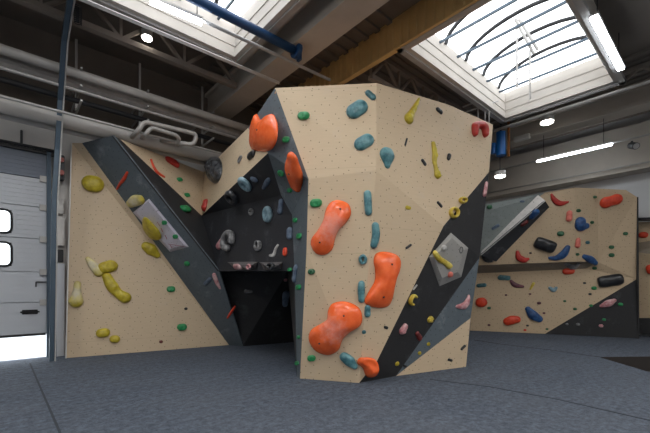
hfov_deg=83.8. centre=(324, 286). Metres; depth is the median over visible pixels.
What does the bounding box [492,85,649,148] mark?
beam
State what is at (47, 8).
truss
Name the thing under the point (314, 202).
hold
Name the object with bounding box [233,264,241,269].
hold
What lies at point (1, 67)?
pipe
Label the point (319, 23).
beam
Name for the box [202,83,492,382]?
boulder
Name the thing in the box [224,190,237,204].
hold
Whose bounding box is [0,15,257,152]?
beam
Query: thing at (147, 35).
recessed light
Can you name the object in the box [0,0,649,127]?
ceiling
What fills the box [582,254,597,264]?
hold
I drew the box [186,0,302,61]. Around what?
pipe
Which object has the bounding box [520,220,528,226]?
hold
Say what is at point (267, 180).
hold
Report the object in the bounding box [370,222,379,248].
hold
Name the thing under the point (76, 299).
hold
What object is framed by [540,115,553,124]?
recessed light
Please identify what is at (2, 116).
pipe
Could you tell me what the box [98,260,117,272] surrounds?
hold
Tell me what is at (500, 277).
hold
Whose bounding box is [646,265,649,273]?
hold
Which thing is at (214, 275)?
hold
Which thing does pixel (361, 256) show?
hold
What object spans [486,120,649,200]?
beam
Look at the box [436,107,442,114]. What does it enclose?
black foothold
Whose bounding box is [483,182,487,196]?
hold
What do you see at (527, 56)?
window
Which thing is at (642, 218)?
wall shelf
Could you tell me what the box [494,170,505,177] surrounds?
recessed light
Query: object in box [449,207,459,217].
hold
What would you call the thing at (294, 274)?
hold
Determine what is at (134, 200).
hold
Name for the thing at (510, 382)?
floor
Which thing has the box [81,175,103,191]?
hold
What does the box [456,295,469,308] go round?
hold
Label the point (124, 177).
hold
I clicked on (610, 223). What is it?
wall
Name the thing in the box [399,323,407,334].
hold
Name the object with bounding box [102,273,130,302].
hold
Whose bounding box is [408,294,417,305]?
hold
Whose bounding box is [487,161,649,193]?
conduit
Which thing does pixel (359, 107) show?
hold
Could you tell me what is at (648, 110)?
trim
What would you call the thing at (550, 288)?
hold
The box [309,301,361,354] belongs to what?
hold
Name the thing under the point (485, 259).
hold
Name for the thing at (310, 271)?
hold
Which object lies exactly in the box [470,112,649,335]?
wall
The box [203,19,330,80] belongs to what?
pipe
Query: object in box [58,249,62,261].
junction box
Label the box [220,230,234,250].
hold
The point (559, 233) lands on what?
foothold
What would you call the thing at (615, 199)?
hold
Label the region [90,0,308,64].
window
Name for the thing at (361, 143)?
hold
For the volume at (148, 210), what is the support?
on the wall at (102, 227)
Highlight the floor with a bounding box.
[0,322,649,432]
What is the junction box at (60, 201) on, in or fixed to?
attached to the wall at (9, 130)
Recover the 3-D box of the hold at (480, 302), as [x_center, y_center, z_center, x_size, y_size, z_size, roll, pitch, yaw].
[5.014,0.497,11.619,0.355,0.316,0.126,0,0,25]
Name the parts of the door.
handle, frame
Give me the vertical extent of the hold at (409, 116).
0.495 m
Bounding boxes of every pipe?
[0,66,237,138]
[0,76,231,145]
[0,94,221,153]
[0,113,205,164]
[79,0,279,83]
[130,120,197,145]
[140,126,180,146]
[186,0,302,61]
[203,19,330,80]
[493,80,649,131]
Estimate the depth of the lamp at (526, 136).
11.06 m
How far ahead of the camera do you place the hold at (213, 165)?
7.96 m
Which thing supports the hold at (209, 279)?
attached to the wall at (102, 227)
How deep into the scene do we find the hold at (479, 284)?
11.63 m
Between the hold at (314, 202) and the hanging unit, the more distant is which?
the hanging unit
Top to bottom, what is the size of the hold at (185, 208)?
0.194 m
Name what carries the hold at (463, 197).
attached to the boulder
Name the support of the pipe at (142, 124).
attached to the air duct at (8, 107)
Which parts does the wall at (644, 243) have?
plywood panel, plywood panel, black panel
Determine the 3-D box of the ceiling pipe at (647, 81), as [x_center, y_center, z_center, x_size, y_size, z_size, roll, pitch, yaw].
[7.776,-4.395,6.801,0.070,0.098,9.900,0,0,-41]
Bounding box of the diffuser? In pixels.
[536,143,611,162]
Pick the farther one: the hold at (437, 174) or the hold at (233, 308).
the hold at (233, 308)
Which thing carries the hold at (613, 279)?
attached to the wall at (610, 223)
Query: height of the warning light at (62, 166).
0.500 m
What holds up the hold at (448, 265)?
attached to the volume at (452, 254)
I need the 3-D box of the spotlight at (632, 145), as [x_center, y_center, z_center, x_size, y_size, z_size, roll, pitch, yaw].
[7.977,-3.657,9.359,0.177,0.265,0.318,0,0,15]
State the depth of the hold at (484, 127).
6.32 m
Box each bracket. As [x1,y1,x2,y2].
[71,39,81,113]
[131,63,148,127]
[191,87,213,146]
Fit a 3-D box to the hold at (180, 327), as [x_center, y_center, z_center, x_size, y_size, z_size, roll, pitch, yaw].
[-3.283,0.923,8.324,0.220,0.154,0.075,0,0,-30]
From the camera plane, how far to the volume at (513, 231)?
10.62 m
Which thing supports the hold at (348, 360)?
attached to the boulder
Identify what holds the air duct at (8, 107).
attached to the wall at (9, 130)
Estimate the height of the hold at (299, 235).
0.107 m
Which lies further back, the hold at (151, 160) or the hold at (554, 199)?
the hold at (554, 199)
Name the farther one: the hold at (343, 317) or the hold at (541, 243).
the hold at (541, 243)
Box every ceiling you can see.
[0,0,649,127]
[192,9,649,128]
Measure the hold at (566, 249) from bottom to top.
0.426 m
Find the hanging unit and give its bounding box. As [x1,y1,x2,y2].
[491,121,509,156]
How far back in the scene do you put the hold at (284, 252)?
6.08 m
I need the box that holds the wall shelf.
[639,217,649,220]
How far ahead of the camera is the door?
7.13 m
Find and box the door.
[0,139,57,356]
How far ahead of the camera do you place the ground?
8.80 m
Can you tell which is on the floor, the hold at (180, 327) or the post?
the post
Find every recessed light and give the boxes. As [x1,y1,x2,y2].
[141,27,152,41]
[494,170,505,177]
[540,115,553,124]
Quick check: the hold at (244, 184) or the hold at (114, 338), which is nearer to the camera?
the hold at (244, 184)
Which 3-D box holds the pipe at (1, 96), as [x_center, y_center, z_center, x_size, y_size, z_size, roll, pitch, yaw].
[-4.505,-3.162,6.762,12.200,0.049,0.050,0,0,-41]
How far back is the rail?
9.68 m
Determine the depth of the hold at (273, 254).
6.31 m
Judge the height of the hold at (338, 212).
0.790 m
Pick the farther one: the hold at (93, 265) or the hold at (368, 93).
the hold at (93, 265)
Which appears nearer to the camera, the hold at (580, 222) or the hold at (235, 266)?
the hold at (235, 266)
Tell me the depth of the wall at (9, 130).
7.54 m
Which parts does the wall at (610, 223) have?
grey panel, plywood panel, plywood panel, plywood panel, black panel, plywood panel, panel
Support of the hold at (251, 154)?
attached to the boulder
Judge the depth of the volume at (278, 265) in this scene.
6.22 m
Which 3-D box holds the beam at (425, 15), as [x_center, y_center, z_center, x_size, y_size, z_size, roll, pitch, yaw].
[3.964,-4.865,4.035,0.115,0.630,17.800,0,0,-41]
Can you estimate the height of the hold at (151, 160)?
0.370 m
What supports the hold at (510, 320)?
attached to the wall at (610, 223)
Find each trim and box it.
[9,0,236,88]
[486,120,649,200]
[490,110,649,154]
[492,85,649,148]
[510,61,649,127]
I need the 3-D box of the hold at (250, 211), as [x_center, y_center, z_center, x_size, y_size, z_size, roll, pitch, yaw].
[-1.424,-1.442,6.949,0.054,0.138,0.151,0,0,-42]
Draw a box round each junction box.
[58,199,63,214]
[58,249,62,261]
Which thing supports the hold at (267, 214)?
attached to the boulder
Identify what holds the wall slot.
attached to the wall at (9, 130)
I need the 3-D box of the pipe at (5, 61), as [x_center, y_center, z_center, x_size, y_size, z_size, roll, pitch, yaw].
[-4.769,-3.927,7.061,12.200,0.271,0.278,0,0,-41]
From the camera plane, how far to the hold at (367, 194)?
5.12 m
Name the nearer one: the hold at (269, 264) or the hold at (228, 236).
the hold at (269, 264)
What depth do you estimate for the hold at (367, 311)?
5.26 m
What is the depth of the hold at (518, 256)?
10.71 m
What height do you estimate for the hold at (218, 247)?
0.251 m
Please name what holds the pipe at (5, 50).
attached to the bracket
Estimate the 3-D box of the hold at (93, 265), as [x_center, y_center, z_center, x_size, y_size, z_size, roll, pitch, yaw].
[-4.793,-0.423,7.533,0.345,0.416,0.100,0,0,-26]
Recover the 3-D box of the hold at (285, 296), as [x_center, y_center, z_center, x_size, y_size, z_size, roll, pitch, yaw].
[-0.939,0.280,8.591,0.179,0.393,0.230,0,0,-27]
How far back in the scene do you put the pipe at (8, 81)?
7.00 m
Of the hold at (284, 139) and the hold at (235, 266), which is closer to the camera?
the hold at (284, 139)
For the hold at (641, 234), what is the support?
attached to the wall at (644, 243)
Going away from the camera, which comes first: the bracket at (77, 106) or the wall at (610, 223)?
the bracket at (77, 106)
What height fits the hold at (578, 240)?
0.286 m
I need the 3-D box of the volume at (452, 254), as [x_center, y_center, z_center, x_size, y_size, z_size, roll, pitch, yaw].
[2.035,-0.444,5.934,0.990,0.871,0.236,0,0,-41]
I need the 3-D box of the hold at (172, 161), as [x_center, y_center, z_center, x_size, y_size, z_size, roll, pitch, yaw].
[-3.544,-2.916,8.416,0.131,0.246,0.368,0,0,33]
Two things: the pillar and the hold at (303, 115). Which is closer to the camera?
the hold at (303, 115)
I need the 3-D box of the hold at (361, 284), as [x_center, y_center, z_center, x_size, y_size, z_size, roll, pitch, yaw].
[0.525,0.070,5.241,0.108,0.326,0.070,0,0,6]
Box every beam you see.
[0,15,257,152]
[205,0,388,118]
[298,0,478,86]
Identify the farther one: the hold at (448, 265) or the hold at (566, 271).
the hold at (566, 271)
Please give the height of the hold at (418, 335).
0.170 m
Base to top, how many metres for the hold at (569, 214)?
0.310 m
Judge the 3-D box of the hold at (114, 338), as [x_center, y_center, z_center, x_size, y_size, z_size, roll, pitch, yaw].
[-4.441,1.102,7.647,0.196,0.159,0.074,0,0,-29]
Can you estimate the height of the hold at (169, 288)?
0.136 m
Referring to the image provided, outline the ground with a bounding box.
[0,335,45,360]
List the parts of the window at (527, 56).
opener rod, opener arm, opener arm, opener rod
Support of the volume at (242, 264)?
attached to the boulder
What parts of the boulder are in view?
plywood panel, black panel, cave panel, grey panel, flank panel, plywood panel, plywood panel, black panel, plywood panel, plywood panel, grey panel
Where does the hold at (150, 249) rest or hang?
attached to the wall at (102, 227)
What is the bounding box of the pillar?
[57,263,64,356]
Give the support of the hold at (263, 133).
attached to the boulder
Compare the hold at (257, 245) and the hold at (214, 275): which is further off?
the hold at (214, 275)
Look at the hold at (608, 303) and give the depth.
10.21 m
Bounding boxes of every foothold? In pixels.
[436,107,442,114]
[557,231,563,235]
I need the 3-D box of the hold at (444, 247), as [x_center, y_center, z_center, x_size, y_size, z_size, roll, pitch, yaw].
[1.875,-0.614,5.688,0.112,0.094,0.056,0,0,-34]
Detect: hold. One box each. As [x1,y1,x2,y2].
[68,281,83,306]
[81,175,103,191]
[85,257,103,276]
[96,328,109,337]
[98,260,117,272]
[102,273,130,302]
[109,335,119,342]
[116,171,127,189]
[126,195,144,207]
[141,242,159,257]
[142,217,160,239]
[150,159,164,177]
[165,156,179,167]
[167,286,174,291]
[177,324,186,330]
[180,205,191,211]
[201,199,207,211]
[203,277,211,285]
[204,156,221,182]
[212,273,220,288]
[216,239,220,249]
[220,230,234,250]
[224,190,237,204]
[227,306,235,318]
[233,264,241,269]
[237,177,251,191]
[247,150,255,159]
[248,208,253,215]
[249,114,277,151]
[250,177,257,181]
[253,240,261,250]
[262,177,269,189]
[262,206,272,222]
[266,262,274,269]
[269,244,278,256]
[277,170,283,176]
[277,199,282,214]
[282,136,289,142]
[282,248,286,255]
[282,291,288,306]
[285,152,302,191]
[286,227,291,239]
[292,264,297,282]
[296,233,301,238]
[297,111,309,119]
[307,355,315,360]
[308,269,314,273]
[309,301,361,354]
[310,199,321,206]
[311,200,350,254]
[340,352,357,368]
[346,99,367,118]
[354,133,373,150]
[357,357,378,377]
[358,281,364,302]
[359,254,366,264]
[364,190,371,215]
[364,252,400,307]
[364,305,370,316]
[365,90,375,99]
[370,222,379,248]
[380,147,394,168]
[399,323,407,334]
[404,97,419,123]
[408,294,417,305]
[415,331,421,340]
[427,316,433,322]
[431,141,441,178]
[433,250,452,268]
[441,245,446,250]
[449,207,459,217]
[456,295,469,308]
[459,196,467,203]
[471,121,488,137]
[475,298,486,306]
[476,283,486,286]
[481,255,492,262]
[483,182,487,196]
[498,275,510,279]
[503,316,520,324]
[510,280,523,287]
[515,250,529,262]
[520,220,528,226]
[525,306,542,321]
[529,209,539,219]
[533,237,556,252]
[548,245,569,260]
[548,286,557,291]
[550,193,568,205]
[562,268,574,274]
[564,263,579,269]
[566,210,572,221]
[575,217,589,230]
[575,238,580,247]
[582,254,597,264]
[597,274,623,286]
[599,299,616,307]
[600,194,622,207]
[639,232,647,237]
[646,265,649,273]
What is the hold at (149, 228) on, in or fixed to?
attached to the volume at (148, 210)
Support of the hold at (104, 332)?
attached to the wall at (102, 227)
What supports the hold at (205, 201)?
attached to the boulder
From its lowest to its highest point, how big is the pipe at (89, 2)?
0.070 m
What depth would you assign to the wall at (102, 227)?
7.81 m
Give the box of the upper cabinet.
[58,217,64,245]
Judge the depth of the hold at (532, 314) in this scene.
10.97 m
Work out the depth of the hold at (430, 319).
5.94 m
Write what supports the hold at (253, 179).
attached to the boulder
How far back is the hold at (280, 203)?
6.22 m
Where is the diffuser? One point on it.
(602, 145)
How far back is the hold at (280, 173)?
5.69 m
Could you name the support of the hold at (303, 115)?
attached to the boulder
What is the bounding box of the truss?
[368,58,494,142]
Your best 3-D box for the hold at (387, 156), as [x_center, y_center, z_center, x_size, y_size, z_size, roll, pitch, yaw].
[0.909,-1.866,5.213,0.253,0.314,0.102,0,0,-30]
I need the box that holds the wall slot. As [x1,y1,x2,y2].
[20,130,22,142]
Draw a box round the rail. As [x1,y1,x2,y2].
[489,133,649,172]
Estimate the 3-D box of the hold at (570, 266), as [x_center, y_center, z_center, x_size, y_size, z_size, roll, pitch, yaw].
[7.184,-0.609,10.546,0.400,0.206,0.160,0,0,18]
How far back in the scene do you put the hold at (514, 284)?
11.20 m
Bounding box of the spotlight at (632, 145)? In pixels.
[627,141,639,149]
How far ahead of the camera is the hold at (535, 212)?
10.20 m
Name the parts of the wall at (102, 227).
plywood panel, black panel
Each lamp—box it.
[149,0,202,25]
[514,133,530,142]
[536,119,611,162]
[590,0,624,70]
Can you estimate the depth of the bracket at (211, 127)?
8.81 m
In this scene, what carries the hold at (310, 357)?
attached to the boulder
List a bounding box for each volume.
[133,199,188,251]
[228,262,257,270]
[259,262,282,270]
[429,233,467,285]
[480,195,548,260]
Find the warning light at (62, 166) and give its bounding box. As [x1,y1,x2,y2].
[60,155,64,181]
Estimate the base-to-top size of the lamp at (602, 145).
1.323 m
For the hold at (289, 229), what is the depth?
6.01 m
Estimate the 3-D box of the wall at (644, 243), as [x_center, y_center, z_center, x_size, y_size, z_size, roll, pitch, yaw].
[9.349,-0.261,9.906,0.430,3.252,1.292,0,0,-41]
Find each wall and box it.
[0,119,204,343]
[65,135,242,357]
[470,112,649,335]
[470,188,638,338]
[639,222,649,334]
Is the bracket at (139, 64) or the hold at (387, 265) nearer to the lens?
the hold at (387, 265)
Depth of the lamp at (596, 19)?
6.58 m
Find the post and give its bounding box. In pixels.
[49,0,81,361]
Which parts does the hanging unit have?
motor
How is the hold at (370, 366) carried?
attached to the boulder
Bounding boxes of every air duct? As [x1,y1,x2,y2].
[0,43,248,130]
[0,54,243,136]
[0,98,220,161]
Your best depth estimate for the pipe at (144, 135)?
7.51 m
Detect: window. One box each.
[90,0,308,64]
[396,0,625,123]
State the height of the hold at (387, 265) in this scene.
0.832 m
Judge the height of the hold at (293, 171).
0.451 m
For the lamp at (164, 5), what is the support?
hanging from the ceiling at (630, 19)

